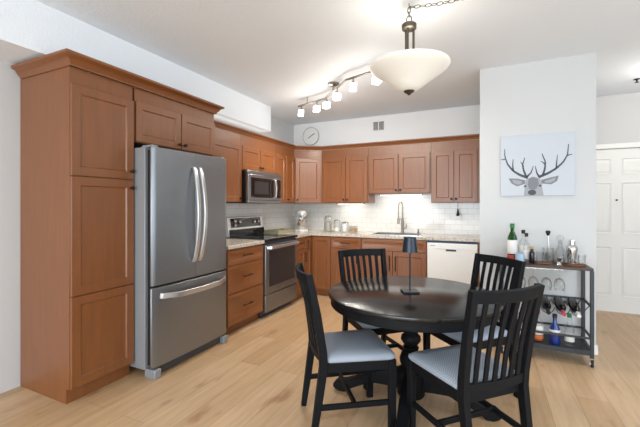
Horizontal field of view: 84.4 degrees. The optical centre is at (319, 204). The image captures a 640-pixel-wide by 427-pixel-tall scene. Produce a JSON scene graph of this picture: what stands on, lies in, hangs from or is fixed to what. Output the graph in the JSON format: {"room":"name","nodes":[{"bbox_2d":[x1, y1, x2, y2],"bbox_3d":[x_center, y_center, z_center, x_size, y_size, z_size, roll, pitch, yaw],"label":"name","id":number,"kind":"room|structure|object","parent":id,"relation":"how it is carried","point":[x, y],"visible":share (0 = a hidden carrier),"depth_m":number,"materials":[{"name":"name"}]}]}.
{"room":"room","nodes":[
{"label":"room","id":0,"kind":"room"},
{"bbox_2d":[0,0,270,132],"bbox_3d":[-2.829,-1.197,0.845,0.400,0.340,9.220,0,0,25],"label":"soffit","id":1,"kind":"structure","parent":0,"point":[29,29],"depth_m":2.78,"materials":[{"name":"white paint"}]},
{"bbox_2d":[0,60,293,393],"bbox_3d":[-2.761,-0.014,1.426,0.269,2.706,10.330,0,0,25],"label":"wall","id":2,"kind":"structure","parent":0,"point":[281,130],"depth_m":2.57,"materials":[{"name":"grey paint"}]},
{"bbox_2d":[132,87,214,156],"bbox_3d":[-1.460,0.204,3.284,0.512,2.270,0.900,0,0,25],"label":"upper cabinet","id":3,"kind":"object","parent":2,"relation":"attached to","point":[163,122],"visible":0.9,"depth_m":3.10,"materials":[{"name":"brown wood"}]},
{"bbox_2d":[214,128,242,201],"bbox_3d":[-1.197,-0.436,4.008,0.361,0.810,0.613,0,0,25],"label":"upper cabinet","id":4,"kind":"object","parent":2,"relation":"attached to","point":[228,145],"visible":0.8,"depth_m":4.06,"materials":[{"name":"brown wood"}]},
{"bbox_2d":[241,135,275,173],"bbox_3d":[-0.902,-0.633,4.635,0.361,0.415,0.768,0,0,25],"label":"upper cabinet","id":5,"kind":"object","parent":2,"relation":"attached to","point":[257,155],"visible":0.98,"depth_m":4.53,"materials":[{"name":"brown wood"}]},
{"bbox_2d":[226,170,280,202],"bbox_3d":[-0.855,-0.222,4.613,0.460,0.398,0.756,0,0,25],"label":"microwave","id":6,"kind":"object","parent":5,"relation":"attached to","point":[257,187],"visible":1,"depth_m":4.42,"materials":[{"name":"silver metal"}]},
{"bbox_2d":[276,145,294,202],"bbox_3d":[-0.626,-0.436,5.221,0.361,0.810,0.523,0,0,25],"label":"upper cabinet","id":7,"kind":"object","parent":2,"relation":"attached to","point":[285,160],"visible":0.56,"depth_m":5.16,"materials":[{"name":"brown wood"}]},
{"bbox_2d":[0,295,639,426],"bbox_3d":[-0.053,1.379,0.357,6.400,0.080,11.000,0,0,25],"label":"floor","id":8,"kind":"structure","parent":0,"point":[255,378],"depth_m":2.53,"materials":[{"name":"brown wood"}]},
{"bbox_2d":[20,66,134,403],"bbox_3d":[-1.821,0.204,2.682,0.652,2.270,0.466,0,0,25],"label":"pantry cabinet","id":9,"kind":"object","parent":8,"relation":"on","point":[77,171],"visible":1,"depth_m":2.50,"materials":[{"name":"brown wood"}]},
{"bbox_2d":[11,48,224,113],"bbox_3d":[-1.605,-0.966,3.086,0.668,0.078,1.510,0,0,25],"label":"crown molding","id":10,"kind":"structure","parent":9,"relation":"attached to","point":[65,57],"depth_m":2.54,"materials":[{"name":"brown wood"}]},
{"bbox_2d":[129,144,227,379],"bbox_3d":[-1.338,0.436,3.194,0.739,1.806,0.864,0,0,25],"label":"refrigerator","id":11,"kind":"object","parent":8,"relation":"on","point":[179,283],"visible":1,"depth_m":2.90,"materials":[{"name":"grey metal"}]},
{"bbox_2d":[223,244,262,334],"bbox_3d":[-1.056,0.895,3.948,0.656,0.888,0.643,0,0,25],"label":"base cabinet","id":12,"kind":"object","parent":8,"relation":"on","point":[244,265],"visible":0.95,"depth_m":3.79,"materials":[{"name":"brown wood"}]},
{"bbox_2d":[226,238,264,249],"bbox_3d":[-1.067,0.429,3.953,0.638,0.040,0.641,0,0,25],"label":"countertop","id":13,"kind":"structure","parent":12,"relation":"on","point":[230,243],"depth_m":3.86,"materials":[{"name":"stone"}]},
{"bbox_2d":[226,216,298,317],"bbox_3d":[-0.729,0.747,4.578,0.693,1.185,0.760,0,0,25],"label":"range","id":14,"kind":"object","parent":8,"relation":"on","point":[279,258],"visible":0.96,"depth_m":4.44,"materials":[{"name":"grey metal"}]},
{"bbox_2d":[226,233,297,241],"bbox_3d":[-0.741,0.418,4.584,0.615,0.030,0.760,0,0,25],"label":"cooktop","id":15,"kind":"object","parent":14,"relation":"in","point":[267,237],"depth_m":4.52,"materials":[{"name":"black glass"}]},
{"bbox_2d":[264,228,293,233],"bbox_3d":[-0.598,0.384,5.211,0.248,0.048,0.448,0,0,25],"label":"serving tray","id":16,"kind":"object","parent":14,"relation":"on","point":[279,230],"visible":0.97,"depth_m":5.06,"materials":[{"name":"beige wood"}]},
{"bbox_2d":[291,236,310,301],"bbox_3d":[-0.490,0.895,5.152,0.656,0.888,0.453,0,0,25],"label":"base cabinet","id":17,"kind":"object","parent":8,"relation":"on","point":[304,246],"visible":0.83,"depth_m":5.04,"materials":[{"name":"brown wood"}]},
{"bbox_2d":[282,229,479,241],"bbox_3d":[0.650,0.429,4.938,2.908,0.040,1.046,0,0,25],"label":"countertop","id":18,"kind":"structure","parent":17,"relation":"on","point":[366,234],"depth_m":4.85,"materials":[{"name":"stone"}]},
{"bbox_2d":[294,210,307,231],"bbox_3d":[-0.300,0.240,5.574,0.272,0.336,0.258,0,0,25],"label":"stand mixer","id":19,"kind":"object","parent":18,"relation":"on","point":[301,224],"visible":1,"depth_m":5.47,"materials":[{"name":"white metal"}]},
{"bbox_2d":[295,219,307,228],"bbox_3d":[-0.284,0.298,5.538,0.208,0.160,0.208,0,0,25],"label":"bowl","id":20,"kind":"object","parent":19,"relation":"on","point":[300,223],"depth_m":5.46,"materials":[{"name":"silver metal"}]},
{"bbox_2d":[324,217,331,231],"bbox_3d":[0.124,0.281,5.489,0.124,0.255,0.124,0,0,25],"label":"glass jar","id":21,"kind":"object","parent":18,"relation":"on","point":[327,225],"visible":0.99,"depth_m":5.44,"materials":[{"name":"beige"}]},
{"bbox_2d":[341,222,348,231],"bbox_3d":[0.381,0.326,5.380,0.120,0.163,0.120,0,0,25],"label":"glass jar","id":22,"kind":"object","parent":18,"relation":"on","point":[344,227],"visible":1,"depth_m":5.33,"materials":[{"name":"white"}]},
{"bbox_2d":[349,225,357,232],"bbox_3d":[0.502,0.357,5.290,0.132,0.102,0.132,0,0,25],"label":"glass jar","id":23,"kind":"object","parent":18,"relation":"on","point":[353,230],"visible":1,"depth_m":5.24,"materials":[{"name":"beige"}]},
{"bbox_2d":[372,232,423,235],"bbox_3d":[1.081,0.521,4.940,0.690,0.235,0.380,0,0,25],"label":"sink","id":24,"kind":"object","parent":18,"relation":"in","point":[377,233],"visible":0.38,"depth_m":5.02,"materials":[{"name":"silver metal"}]},
{"bbox_2d":[376,233,420,235],"bbox_3d":[1.081,0.526,4.940,0.644,0.225,0.334,0,0,25],"label":"basin","id":25,"kind":"object","parent":24,"relation":"in","point":[405,234],"depth_m":5.01,"materials":[{"name":"silver metal"}]},
{"bbox_2d":[397,201,406,232],"bbox_3d":[1.163,0.178,5.089,0.179,0.460,0.088,0,0,-33],"label":"kitchen faucet","id":26,"kind":"object","parent":18,"relation":"on","point":[402,218],"visible":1,"depth_m":5.11,"materials":[{"name":"silver metal"}]},
{"bbox_2d":[311,235,330,295],"bbox_3d":[0.132,0.895,5.436,0.328,0.888,0.590,0,0,25],"label":"base cabinet","id":27,"kind":"object","parent":8,"relation":"on","point":[320,245],"visible":0.65,"depth_m":5.18,"materials":[{"name":"brown wood"}]},
{"bbox_2d":[295,262,395,426],"bbox_3d":[0.130,0.864,2.221,0.569,0.953,0.446,0,0,-11],"label":"dining chair","id":28,"kind":"object","parent":8,"relation":"on","point":[360,351],"visible":1,"depth_m":2.06,"materials":[{"name":"black wood"}]},
{"bbox_2d":[331,236,361,286],"bbox_3d":[0.482,0.895,5.252,0.458,0.888,0.626,0,0,25],"label":"base cabinet","id":29,"kind":"object","parent":8,"relation":"on","point":[338,243],"visible":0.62,"depth_m":5.03,"materials":[{"name":"brown wood"}]},
{"bbox_2d":[338,248,403,389],"bbox_3d":[0.444,0.864,2.884,0.446,0.953,0.569,0,0,-19],"label":"dining chair","id":30,"kind":"object","parent":8,"relation":"on","point":[383,332],"visible":0.39,"depth_m":3.06,"materials":[{"name":"black paint"}]},
{"bbox_2d":[362,237,426,276],"bbox_3d":[1.089,0.895,4.966,0.879,0.888,0.626,0,0,25],"label":"base cabinet","id":31,"kind":"object","parent":8,"relation":"on","point":[397,261],"visible":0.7,"depth_m":4.69,"materials":[{"name":"brown wood"}]},
{"bbox_2d":[328,276,503,426],"bbox_3d":[0.615,0.964,2.390,1.120,0.750,1.120,0,0,25],"label":"dining table","id":32,"kind":"object","parent":8,"relation":"on","point":[377,301],"visible":0.77,"depth_m":2.22,"materials":[{"name":"black paint"}]},
{"bbox_2d":[400,237,419,293],"bbox_3d":[0.608,0.401,2.387,0.106,0.376,0.106,0,0,0],"label":"table lamp","id":33,"kind":"object","parent":32,"relation":"on","point":[409,243],"visible":1,"depth_m":2.35,"materials":[{"name":"black metal"}]},
{"bbox_2d":[427,240,477,285],"bbox_3d":[1.759,0.894,4.646,0.590,0.880,0.594,0,0,25],"label":"dishwasher","id":34,"kind":"object","parent":8,"relation":"on","point":[447,260],"visible":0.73,"depth_m":4.38,"materials":[{"name":"white plastic"}]},
{"bbox_2d":[423,253,525,397],"bbox_3d":[1.121,0.864,2.574,0.569,0.953,0.446,0,0,-19],"label":"dining chair","id":35,"kind":"object","parent":8,"relation":"on","point":[518,266],"visible":0.37,"depth_m":2.55,"materials":[{"name":"black paint"}]},
{"bbox_2d":[407,283,544,426],"bbox_3d":[0.813,0.864,1.892,0.446,0.953,0.569,0,0,-20],"label":"dining chair","id":36,"kind":"object","parent":8,"relation":"on","point":[468,375],"visible":1,"depth_m":1.74,"materials":[{"name":"black paint"}]},
{"bbox_2d":[478,242,479,286],"bbox_3d":[2.051,0.895,4.535,0.026,0.888,0.583,0,0,25],"label":"end panel","id":37,"kind":"object","parent":8,"relation":"on","point":[478,242],"visible":0.14,"depth_m":4.27,"materials":[{"name":"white wood"}]},
{"bbox_2d":[499,260,594,367],"bbox_3d":[2.006,0.931,3.184,0.691,0.814,0.350,0,0,25],"label":"bar cart","id":38,"kind":"object","parent":8,"relation":"on","point":[581,347],"visible":0.62,"depth_m":3.04,"materials":[{"name":"charcoal metal"},{"name":"brown wood"}]},
{"bbox_2d":[507,223,517,258],"bbox_3d":[1.802,0.347,3.308,0.086,0.351,0.085,0,0,25],"label":"bottle","id":39,"kind":"object","parent":38,"relation":"on","point":[512,242],"visible":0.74,"depth_m":3.28,"materials":[{"name":"green glass"}]},
{"bbox_2d":[515,253,523,260],"bbox_3d":[1.801,0.480,3.181,0.072,0.085,0.072,0,0,25],"label":"cup","id":40,"kind":"object","parent":38,"relation":"on","point":[518,256],"visible":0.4,"depth_m":3.15,"materials":[{"name":"blue"}]},
{"bbox_2d":[519,230,527,252],"bbox_3d":[1.903,0.378,3.304,0.070,0.291,0.069,0,0,25],"label":"bottle","id":41,"kind":"object","parent":38,"relation":"on","point":[521,247],"visible":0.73,"depth_m":3.29,"materials":[{"name":"clear glass"}]},
{"bbox_2d":[523,233,529,258],"bbox_3d":[1.893,0.390,3.237,0.054,0.266,0.053,0,0,25],"label":"bottle","id":42,"kind":"object","parent":38,"relation":"on","point":[525,252],"visible":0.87,"depth_m":3.22,"materials":[{"name":"clear glass"}]},
{"bbox_2d":[529,246,534,263],"bbox_3d":[1.903,0.448,3.171,0.044,0.151,0.044,0,0,25],"label":"bottle","id":43,"kind":"object","parent":38,"relation":"on","point":[531,253],"visible":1,"depth_m":3.15,"materials":[{"name":"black glass"}]},
{"bbox_2d":[534,312,543,340],"bbox_3d":[1.951,1.073,3.160,0.086,0.271,0.085,0,0,25],"label":"bottle","id":44,"kind":"object","parent":38,"relation":"on","point":[538,336],"visible":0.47,"depth_m":3.12,"materials":[{"name":"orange glass"}]},
{"bbox_2d":[535,261,551,264],"bbox_3d":[2.005,0.516,3.168,0.110,0.013,0.120,0,0,25],"label":"wooden tray","id":45,"kind":"object","parent":38,"relation":"on","point":[537,262],"visible":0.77,"depth_m":3.13,"materials":[{"name":"brown wood"}]},
{"bbox_2d":[541,295,550,314],"bbox_3d":[2.024,0.889,3.161,0.076,0.102,0.304,0,0,25],"label":"wine bottle","id":46,"kind":"object","parent":38,"relation":"in","point":[545,304],"visible":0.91,"depth_m":3.12,"materials":[{"name":"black glass"}]},
{"bbox_2d":[518,334,589,355],"bbox_3d":[2.006,1.224,3.184,0.684,0.040,0.314,0,0,25],"label":"shelf","id":47,"kind":"object","parent":38,"relation":"attached to","point":[581,347],"depth_m":3.04,"materials":[{"name":"grey metal"}]},
{"bbox_2d":[549,313,559,345],"bbox_3d":[2.041,1.077,3.068,0.082,0.261,0.081,0,0,25],"label":"bottle","id":48,"kind":"object","parent":38,"relation":"on","point":[553,339],"visible":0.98,"depth_m":3.05,"materials":[{"name":"blue glass"}]},
{"bbox_2d":[556,257,561,265],"bbox_3d":[2.079,0.490,3.067,0.048,0.065,0.048,0,0,25],"label":"jigger","id":49,"kind":"object","parent":38,"relation":"on","point":[559,259],"visible":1,"depth_m":3.06,"materials":[{"name":"silver metal"}]},
{"bbox_2d":[553,296,565,315],"bbox_3d":[2.123,0.889,3.114,0.076,0.102,0.304,0,0,25],"label":"wine bottle","id":50,"kind":"object","parent":38,"relation":"in","point":[559,304],"visible":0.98,"depth_m":3.10,"materials":[{"name":"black glass"}]},
{"bbox_2d":[564,313,574,345],"bbox_3d":[2.145,1.070,3.036,0.074,0.276,0.073,0,0,25],"label":"bottle","id":51,"kind":"object","parent":38,"relation":"on","point":[569,315],"visible":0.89,"depth_m":3.02,"materials":[{"name":"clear glass"}]},
{"bbox_2d":[561,262,586,266],"bbox_3d":[2.208,0.516,3.072,0.180,0.014,0.180,0,0,25],"label":"wooden board","id":52,"kind":"object","parent":38,"relation":"on","point":[562,263],"visible":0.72,"depth_m":3.02,"materials":[{"name":"brown wood"}]},
{"bbox_2d":[566,240,577,262],"bbox_3d":[2.223,0.408,3.115,0.088,0.200,0.088,0,0,25],"label":"cocktail shaker","id":53,"kind":"object","parent":52,"relation":"on","point":[571,249],"visible":0.95,"depth_m":3.09,"materials":[{"name":"silver metal"}]},
{"bbox_2d":[566,249,577,262],"bbox_3d":[2.223,0.451,3.115,0.086,0.115,0.086,0,0,25],"label":"cup","id":54,"kind":"object","parent":53,"relation":"attached to","point":[571,253],"depth_m":3.08,"materials":[{"name":"silver metal"}]},
{"bbox_2d":[567,298,581,317],"bbox_3d":[2.218,0.889,3.070,0.076,0.102,0.304,0,0,25],"label":"wine bottle","id":55,"kind":"object","parent":38,"relation":"in","point":[572,303],"visible":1,"depth_m":3.05,"materials":[{"name":"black glass"}]},
{"bbox_3d":[2.075,0.456,3.212,0.100,0.135,0.100,0,0,25],"label":"glass","id":56,"kind":"object","parent":38,"relation":"on","visible":0},
{"bbox_2d":[546,230,550,260],"bbox_3d":[2.075,0.371,3.212,0.040,0.280,0.040,0,0,25],"label":"muddler","id":57,"kind":"object","parent":56,"relation":"in","point":[547,231],"visible":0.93,"depth_m":3.21,"materials":[{"name":"silver metal"}]},
{"bbox_2d":[36,0,639,124],"bbox_3d":[-0.053,-1.407,0.357,6.400,0.080,11.000,0,0,25],"label":"ceiling","id":58,"kind":"structure","parent":0,"point":[277,54],"depth_m":2.93,"materials":[{"name":"white paint"}]},
{"bbox_2d":[298,71,380,115],"bbox_3d":[0.151,-1.254,3.927,0.192,0.226,1.577,0,0,-30],"label":"track light","id":59,"kind":"object","parent":58,"relation":"attached to","point":[336,96],"visible":0.91,"depth_m":3.90,"materials":[{"name":"silver metal"}]},
{"bbox_2d":[370,0,458,94],"bbox_3d":[0.797,-1.055,2.304,0.958,0.622,0.532,0,0,25],"label":"pendant light","id":60,"kind":"object","parent":58,"relation":"hanging from","point":[407,71],"visible":1,"depth_m":2.27,"materials":[{"name":"white glass"}]},
{"bbox_2d":[294,105,479,241],"bbox_3d":[0.780,-0.014,5.530,3.183,2.706,0.129,0,0,25],"label":"wall","id":61,"kind":"structure","parent":0,"point":[419,213],"depth_m":5.27,"materials":[{"name":"white paint"}]},
{"bbox_2d":[294,150,321,202],"bbox_3d":[-0.261,-0.436,5.633,0.670,0.810,0.569,0,0,25],"label":"upper cabinet","id":62,"kind":"object","parent":61,"relation":"attached to","point":[308,163],"visible":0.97,"depth_m":5.42,"materials":[{"name":"brown wood"}]},
{"bbox_2d":[214,120,479,150],"bbox_3d":[0.237,-0.873,4.790,3.354,0.062,1.502,0,0,-14],"label":"crown molding","id":63,"kind":"structure","parent":62,"relation":"attached to","point":[220,125],"depth_m":4.81,"materials":[{"name":"brown wood"}]},
{"bbox_2d":[303,127,318,144],"bbox_3d":[-0.152,-1.146,5.889,0.300,0.300,0.030,0,0,25],"label":"wall clock","id":64,"kind":"object","parent":61,"relation":"attached to","point":[310,135],"visible":1,"depth_m":5.88,"materials":[{"name":"white"}]},
{"bbox_2d":[322,147,374,202],"bbox_3d":[0.426,-0.436,5.419,0.751,0.810,0.371,0,0,25],"label":"upper cabinet","id":65,"kind":"object","parent":61,"relation":"attached to","point":[345,172],"visible":0.99,"depth_m":5.28,"materials":[{"name":"brown wood"}]},
{"bbox_2d":[372,120,384,130],"bbox_3d":[0.897,-1.211,5.406,0.190,0.150,0.012,0,0,25],"label":"air vent","id":66,"kind":"object","parent":61,"relation":"in","point":[376,125],"visible":1,"depth_m":5.40,"materials":[{"name":"white metal"}]},
{"bbox_2d":[369,143,430,194],"bbox_3d":[1.161,-0.501,5.073,0.866,0.680,0.371,0,0,25],"label":"upper cabinet","id":67,"kind":"object","parent":61,"relation":"attached to","point":[394,169],"visible":0.98,"depth_m":4.93,"materials":[{"name":"brown wood"}]},
{"bbox_2d":[379,194,422,195],"bbox_3d":[1.167,-0.150,5.110,0.624,0.020,0.060,0,0,25],"label":"light","id":68,"kind":"object","parent":67,"relation":"attached to","point":[379,194],"visible":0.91,"depth_m":5.12,"materials":[{"name":"white paint"}]},
{"bbox_2d":[431,139,479,202],"bbox_3d":[1.827,-0.436,4.760,0.596,0.810,0.371,0,0,25],"label":"upper cabinet","id":69,"kind":"object","parent":61,"relation":"attached to","point":[455,165],"visible":1,"depth_m":4.62,"materials":[{"name":"brown wood"}]},
{"bbox_2d":[480,52,595,344],"bbox_3d":[2.406,-0.014,4.134,0.948,2.706,1.709,0,0,25],"label":"wall partition","id":70,"kind":"structure","parent":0,"point":[556,95],"depth_m":3.32,"materials":[{"name":"grey paint"}]},
{"bbox_2d":[501,131,574,195],"bbox_3d":[2.049,-0.379,3.345,0.602,0.581,0.022,0,0,25],"label":"wall picture","id":71,"kind":"object","parent":70,"relation":"attached to","point":[535,164],"visible":1,"depth_m":3.33,"materials":[{"name":"white paper"}]},
{"bbox_2d":[589,344,597,354],"bbox_3d":[2.388,1.296,4.081,0.960,0.085,1.621,0,0,25],"label":"wall","id":72,"kind":"structure","parent":70,"relation":"attached to","point":[596,345],"depth_m":3.15,"materials":[{"name":"white paint"}]},
{"bbox_2d":[596,92,639,149],"bbox_3d":[3.964,-0.014,4.301,1.729,2.706,0.120,0,0,25],"label":"wall","id":73,"kind":"structure","parent":0,"point":[617,116],"depth_m":4.36,"materials":[{"name":"grey paint"}]},
{"bbox_2d":[596,148,639,313],"bbox_3d":[3.673,0.316,4.365,0.930,2.023,0.103,0,0,25],"label":"door","id":74,"kind":"structure","parent":73,"relation":"in","point":[617,170],"depth_m":4.37,"materials":[{"name":"white paint"}]},
{"bbox_2d":[596,142,639,148],"bbox_3d":[3.664,0.289,4.373,1.094,2.100,0.026,0,0,25],"label":"trim","id":75,"kind":"structure","parent":73,"relation":"attached to","point":[633,144],"depth_m":4.35,"materials":[{"name":"white paint"}]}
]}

